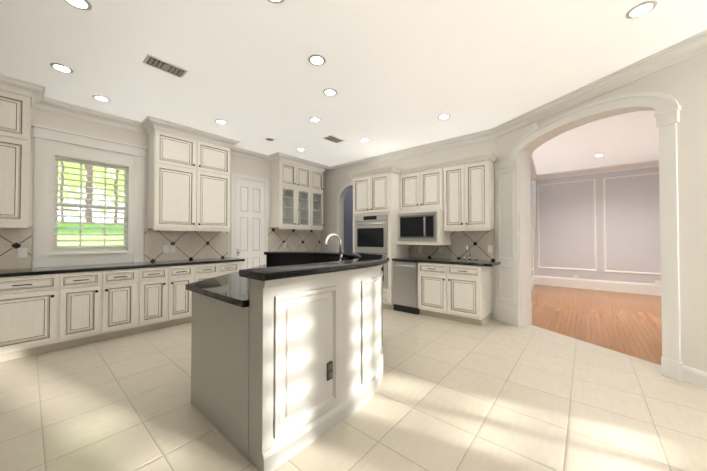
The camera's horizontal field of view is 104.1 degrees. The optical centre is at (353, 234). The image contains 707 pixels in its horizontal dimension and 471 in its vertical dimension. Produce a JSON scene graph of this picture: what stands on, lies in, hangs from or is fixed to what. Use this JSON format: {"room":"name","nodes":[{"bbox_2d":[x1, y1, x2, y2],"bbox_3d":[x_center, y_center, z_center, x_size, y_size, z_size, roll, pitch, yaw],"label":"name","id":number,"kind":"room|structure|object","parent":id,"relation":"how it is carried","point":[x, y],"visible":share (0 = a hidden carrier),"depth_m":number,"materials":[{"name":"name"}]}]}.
{"room":"kitchen","nodes":[
{"label":"kitchen","id":0,"kind":"room"},
{"bbox_2d":[2,90,320,267],"bbox_3d":[-3.567,-0.168,3.912,0.200,3.000,8.550,-1,-1,40],"label":"wall","id":1,"kind":"structure","parent":0,"point":[248,166],"depth_m":3.88,"materials":[{"name":"paint"}]},
{"bbox_2d":[0,90,30,221],"bbox_3d":[-3.943,-0.826,3.045,0.350,1.450,0.476,-1,-1,40],"label":"upper cabinet","id":2,"kind":"object","parent":1,"relation":"attached to","point":[14,108],"depth_m":3.04,"materials":[{"name":"paint"}]},
{"bbox_2d":[31,123,146,267],"bbox_3d":[-3.568,-0.458,3.799,0.150,1.743,1.150,-1,-1,40],"label":"kitchen window","id":3,"kind":"structure","parent":1,"relation":"in","point":[51,143],"depth_m":3.71,"materials":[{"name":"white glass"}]},
{"bbox_2d":[147,129,199,225],"bbox_3d":[-2.848,-0.807,4.344,0.350,1.450,0.562,-1,-1,40],"label":"upper cabinet","id":4,"kind":"object","parent":1,"relation":"attached to","point":[171,157],"depth_m":4.20,"materials":[{"name":"paint"}]},
{"bbox_2d":[196,141,229,229],"bbox_3d":[-2.485,-0.800,4.774,0.350,1.450,0.563,-1,-1,40],"label":"upper cabinet","id":5,"kind":"object","parent":1,"relation":"attached to","point":[212,160],"depth_m":4.65,"materials":[{"name":"paint"}]},
{"bbox_2d":[230,173,267,268],"bbox_3d":[-2.039,0.098,5.491,0.091,2.515,0.800,-1,-1,40],"label":"pantry door","id":6,"kind":"structure","parent":1,"relation":"in","point":[249,219],"depth_m":5.49,"materials":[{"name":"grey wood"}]},
{"bbox_2d":[270,162,295,225],"bbox_3d":[-1.508,-0.823,5.934,0.350,1.370,0.420,-1,-1,40],"label":"upper cabinet","id":7,"kind":"object","parent":1,"relation":"attached to","point":[282,174],"depth_m":5.82,"materials":[{"name":"paint"}]},
{"bbox_2d":[268,226,307,250],"bbox_3d":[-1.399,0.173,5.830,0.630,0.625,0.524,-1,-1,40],"label":"backsplash","id":8,"kind":"structure","parent":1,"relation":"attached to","point":[280,238],"depth_m":6.16,"materials":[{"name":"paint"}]},
{"bbox_2d":[296,166,311,225],"bbox_3d":[-1.246,-0.818,6.243,0.350,1.370,0.430,-1,-1,40],"label":"upper cabinet","id":9,"kind":"object","parent":1,"relation":"attached to","point":[303,174],"depth_m":6.23,"materials":[{"name":"paint"}]},
{"bbox_2d":[308,226,322,250],"bbox_3d":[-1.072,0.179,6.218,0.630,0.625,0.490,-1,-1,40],"label":"backsplash","id":10,"kind":"structure","parent":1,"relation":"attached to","point":[313,231],"depth_m":6.77,"materials":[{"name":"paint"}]},
{"bbox_2d":[312,170,322,225],"bbox_3d":[-0.986,-0.814,6.552,0.350,1.370,0.419,-1,-1,40],"label":"upper cabinet","id":11,"kind":"object","parent":1,"relation":"attached to","point":[317,176],"depth_m":6.53,"materials":[{"name":"paint"}]},
{"bbox_2d":[0,29,706,180],"bbox_3d":[1.080,-1.622,2.697,8.500,0.130,12.650,-1,-1,40],"label":"crown molding","id":12,"kind":"structure","parent":1,"relation":"attached to","point":[689,47],"depth_m":3.90,"materials":[{"name":"white wood"}]},
{"bbox_2d":[344,187,352,251],"bbox_3d":[-0.031,-0.114,7.523,0.050,3.000,1.530,-1,-1,40],"label":"wall","id":13,"kind":"structure","parent":0,"point":[348,222],"depth_m":7.36,"materials":[{"name":"paint"}]},
{"bbox_2d":[0,308,706,470],"bbox_3d":[0.194,1.297,1.602,8.900,0.001,10.300,-1,-1,40],"label":"floor","id":14,"kind":"structure","parent":0,"point":[492,394],"depth_m":2.03,"materials":[{"name":"beige tile"}]},
{"bbox_2d":[0,222,59,361],"bbox_3d":[-3.705,0.610,3.089,0.630,1.420,0.520,-1,-1,40],"label":"base cabinet","id":15,"kind":"object","parent":14,"relation":"on","point":[49,309],"depth_m":2.98,"materials":[{"name":"paint"}]},
{"bbox_2d":[60,264,103,348],"bbox_3d":[-3.421,0.615,3.425,0.630,1.420,0.360,-1,-1,40],"label":"base cabinet","id":16,"kind":"object","parent":14,"relation":"on","point":[81,286],"depth_m":3.25,"materials":[{"name":"paint"}]},
{"bbox_2d":[104,262,139,339],"bbox_3d":[-3.190,0.619,3.699,0.630,1.420,0.357,-1,-1,40],"label":"base cabinet","id":17,"kind":"object","parent":14,"relation":"on","point":[121,280],"depth_m":3.52,"materials":[{"name":"paint"}]},
{"bbox_2d":[140,226,171,331],"bbox_3d":[-2.966,0.623,3.965,0.630,1.420,0.340,-1,-1,40],"label":"base cabinet","id":18,"kind":"object","parent":14,"relation":"on","point":[157,239],"depth_m":3.85,"materials":[{"name":"paint"}]},
{"bbox_2d":[168,226,195,325],"bbox_3d":[-2.747,0.627,4.225,0.630,1.420,0.338,-1,-1,40],"label":"base cabinet","id":19,"kind":"object","parent":14,"relation":"on","point":[182,252],"depth_m":4.10,"materials":[{"name":"paint"}]},
{"bbox_2d":[196,226,219,281],"bbox_3d":[-2.524,0.630,4.489,0.630,1.420,0.355,-1,-1,40],"label":"base cabinet","id":20,"kind":"object","parent":14,"relation":"on","point":[207,237],"depth_m":4.76,"materials":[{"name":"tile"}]},
{"bbox_2d":[220,230,244,275],"bbox_3d":[-2.263,0.635,4.799,0.630,1.420,0.455,-1,-1,40],"label":"base cabinet","id":21,"kind":"object","parent":14,"relation":"on","point":[228,265],"depth_m":4.73,"materials":[{"name":"paint"}]},
{"bbox_2d":[189,266,383,470],"bbox_3d":[-0.668,0.792,2.895,2.162,1.050,1.917,-1,-1,40],"label":"kitchen island","id":22,"kind":"object","parent":14,"relation":"on","point":[287,362],"depth_m":1.75,"materials":[{"name":"white wood"}]},
{"bbox_2d":[186,284,245,309],"bbox_3d":[-0.759,0.421,2.840,1.860,0.040,1.764,-1,-1,40],"label":"island countertop","id":23,"kind":"structure","parent":22,"relation":"on","point":[195,289],"depth_m":1.78,"materials":[{"name":"black stone"}]},
{"bbox_2d":[229,250,389,281],"bbox_3d":[-0.663,0.247,2.914,2.288,0.040,2.014,-1,-1,40],"label":"island countertop","id":24,"kind":"structure","parent":22,"relation":"on","point":[280,265],"depth_m":2.15,"materials":[{"name":"black stone"}]},
{"bbox_2d":[348,168,383,307],"bbox_3d":[0.458,0.082,5.435,0.885,2.544,0.720,-1,-1,40],"label":"tall cabinet","id":25,"kind":"object","parent":14,"relation":"on","point":[368,185],"depth_m":5.17,"materials":[{"name":"paint"}]},
{"bbox_2d":[384,152,499,325],"bbox_3d":[1.436,0.070,4.610,1.675,2.544,0.720,-1,-1,40],"label":"kitchen cabinets","id":26,"kind":"object","parent":14,"relation":"on","point":[428,230],"depth_m":4.54,"materials":[{"name":"paint"}]},
{"bbox_2d":[0,0,706,174],"bbox_3d":[1.099,-1.687,2.681,8.950,0.001,13.050,-1,-1,40],"label":"ceiling","id":27,"kind":"structure","parent":0,"point":[396,75],"depth_m":2.73,"materials":[{"name":"white paint"}]},
{"bbox_2d":[50,63,73,72],"bbox_3d":[-2.944,-1.681,2.789,0.174,0.008,0.160,-1,-1,40],"label":"recessed light","id":28,"kind":"object","parent":27,"relation":"in","point":[66,69],"depth_m":2.79,"materials":[{"name":"grey"}]},
{"bbox_2d":[64,0,91,10],"bbox_3d":[-2.007,-1.693,2.015,0.152,0.008,0.136,-1,-1,40],"label":"recessed light","id":29,"kind":"object","parent":27,"relation":"in","point":[85,5],"depth_m":2.03,"materials":[{"name":"grey"}]},
{"bbox_2d":[92,95,110,101],"bbox_3d":[-3.100,-1.672,3.394,0.172,0.008,0.164,-1,-1,40],"label":"recessed light","id":30,"kind":"object","parent":27,"relation":"in","point":[101,98],"depth_m":3.40,"materials":[{"name":"grey"}]},
{"bbox_2d":[143,54,187,77],"bbox_3d":[-1.882,-1.672,2.768,0.190,0.025,0.340,-1,-1,40],"label":"ceiling vent","id":31,"kind":"object","parent":27,"relation":"in","point":[163,65],"depth_m":2.74,"materials":[{"name":"grey metal"}]},
{"bbox_2d":[215,119,227,123],"bbox_3d":[-1.953,-1.662,4.073,0.164,0.008,0.159,-1,-1,40],"label":"recessed light","id":32,"kind":"object","parent":27,"relation":"in","point":[219,121],"depth_m":4.07,"materials":[{"name":"grey"}]},
{"bbox_2d":[267,0,284,3],"bbox_3d":[-0.560,-1.693,1.996,0.094,0.008,0.080,-1,-1,40],"label":"recessed light","id":33,"kind":"object","parent":27,"relation":"in","point":[273,1],"depth_m":2.01,"materials":[{"name":"grey"}]},
{"bbox_2d":[309,117,320,121],"bbox_3d":[-0.561,-1.663,3.994,0.157,0.008,0.165,-1,-1,40],"label":"recessed light","id":34,"kind":"object","parent":27,"relation":"in","point":[312,119],"depth_m":4.00,"materials":[{"name":"grey"}]},
{"bbox_2d":[308,54,325,65],"bbox_3d":[-0.354,-1.683,2.662,0.167,0.008,0.166,-1,-1,40],"label":"recessed light","id":35,"kind":"object","parent":27,"relation":"in","point":[316,59],"depth_m":2.66,"materials":[{"name":"grey"}]},
{"bbox_2d":[323,88,336,95],"bbox_3d":[-0.277,-1.674,3.247,0.161,0.008,0.163,-1,-1,40],"label":"recessed light","id":36,"kind":"object","parent":27,"relation":"in","point":[329,91],"depth_m":3.26,"materials":[{"name":"grey"}]},
{"bbox_2d":[323,135,343,142],"bbox_3d":[-0.344,-1.642,4.794,0.190,0.025,0.340,-1,-1,40],"label":"ceiling vent","id":37,"kind":"object","parent":27,"relation":"in","point":[332,138],"depth_m":4.76,"materials":[{"name":"grey metal"}]},
{"bbox_2d":[438,114,449,118],"bbox_3d":[1.277,-1.665,3.906,0.159,0.008,0.162,-1,-1,40],"label":"recessed light","id":38,"kind":"object","parent":27,"relation":"in","point":[443,116],"depth_m":3.90,"materials":[{"name":"grey"}]},
{"bbox_2d":[625,0,657,18],"bbox_3d":[2.165,-1.692,2.077,0.167,0.008,0.173,-1,-1,40],"label":"recessed light","id":39,"kind":"object","parent":27,"relation":"in","point":[642,9],"depth_m":2.08,"materials":[{"name":"grey"}]},
{"bbox_2d":[321,138,495,317],"bbox_3d":[0.691,-0.140,5.815,4.257,3.000,0.150,-1,-1,40],"label":"wall","id":40,"kind":"structure","parent":0,"point":[334,183],"depth_m":5.87,"materials":[{"name":"paint"}]},
{"bbox_2d":[336,181,352,251],"bbox_3d":[-0.001,0.081,6.384,0.950,2.575,0.168,-1,-1,40],"label":"door frame","id":41,"kind":"structure","parent":40,"relation":"attached to","point":[340,220],"depth_m":6.61,"materials":[{"name":"white wood"}]},
{"bbox_2d":[530,175,549,278],"bbox_3d":[3.729,-0.136,6.045,0.475,3.000,4.480,-1,-1,40],"label":"wall","id":42,"kind":"structure","parent":0,"point":[544,247],"depth_m":7.51,"materials":[{"name":"paint"}]},
{"bbox_2d":[493,275,548,318],"bbox_3d":[3.727,1.237,5.903,0.358,0.250,4.270,-1,-1,40],"label":"baseboard","id":43,"kind":"structure","parent":42,"relation":"attached to","point":[537,280],"depth_m":7.46,"materials":[{"name":"white wood"}]},
{"bbox_2d":[531,181,533,269],"bbox_3d":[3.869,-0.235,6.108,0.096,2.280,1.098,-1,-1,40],"label":"trim","id":44,"kind":"structure","parent":42,"relation":"attached to","point":[531,181],"depth_m":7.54,"materials":[{"name":"white wood"}]},
{"bbox_2d":[531,284,661,364],"bbox_3d":[4.423,1.345,4.755,3.300,0.001,5.525,-1,-1,40],"label":"floor","id":45,"kind":"structure","parent":0,"point":[630,324],"depth_m":4.43,"materials":[{"name":"brown wood"}]},
{"bbox_2d":[496,51,706,371],"bbox_3d":[2.773,-0.177,3.318,0.220,3.000,2.350,0,-1,-20],"label":"wall","id":46,"kind":"structure","parent":0,"point":[683,83],"depth_m":2.45,"materials":[{"name":"paint"}]},
{"bbox_2d":[494,92,682,380],"bbox_3d":[2.685,-0.090,3.455,0.290,2.829,2.030,0,-1,-20],"label":"door frame","id":47,"kind":"structure","parent":46,"relation":"attached to","point":[513,304],"depth_m":3.33,"materials":[{"name":"white wood"}]},
{"bbox_2d":[546,167,660,283],"bbox_3d":[6.245,-0.127,6.691,2.520,3.000,0.150,-1,-1,40],"label":"wall","id":48,"kind":"structure","parent":0,"point":[566,220],"depth_m":6.67,"materials":[{"name":"paint"}]},
{"bbox_2d":[537,179,596,279],"bbox_3d":[5.520,-0.099,7.187,1.210,2.520,0.026,-1,-1,40],"label":"trim","id":49,"kind":"structure","parent":48,"relation":"attached to","point":[595,241],"depth_m":7.04,"materials":[{"name":"white"}]},
{"bbox_2d":[549,276,660,295],"bbox_3d":[6.207,1.247,6.593,2.540,0.250,0.018,-1,-1,40],"label":"baseboard","id":50,"kind":"structure","parent":48,"relation":"attached to","point":[603,285],"depth_m":6.65,"materials":[{"name":"white wood"}]},
{"bbox_2d":[603,172,660,285],"bbox_3d":[6.554,-0.112,6.315,1.225,2.520,0.026,-1,-1,40],"label":"trim","id":51,"kind":"structure","parent":48,"relation":"attached to","point":[657,282],"depth_m":6.66,"materials":[{"name":"white"}]},
{"label":"outside","id":52,"kind":"structure","parent":0,"visible":0},
{"bbox_2d":[57,161,123,245],"bbox_3d":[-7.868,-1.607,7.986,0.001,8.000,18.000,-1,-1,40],"label":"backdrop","id":53,"kind":"structure","parent":52,"point":[76,177],"depth_m":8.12,"materials":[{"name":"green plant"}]}
]}

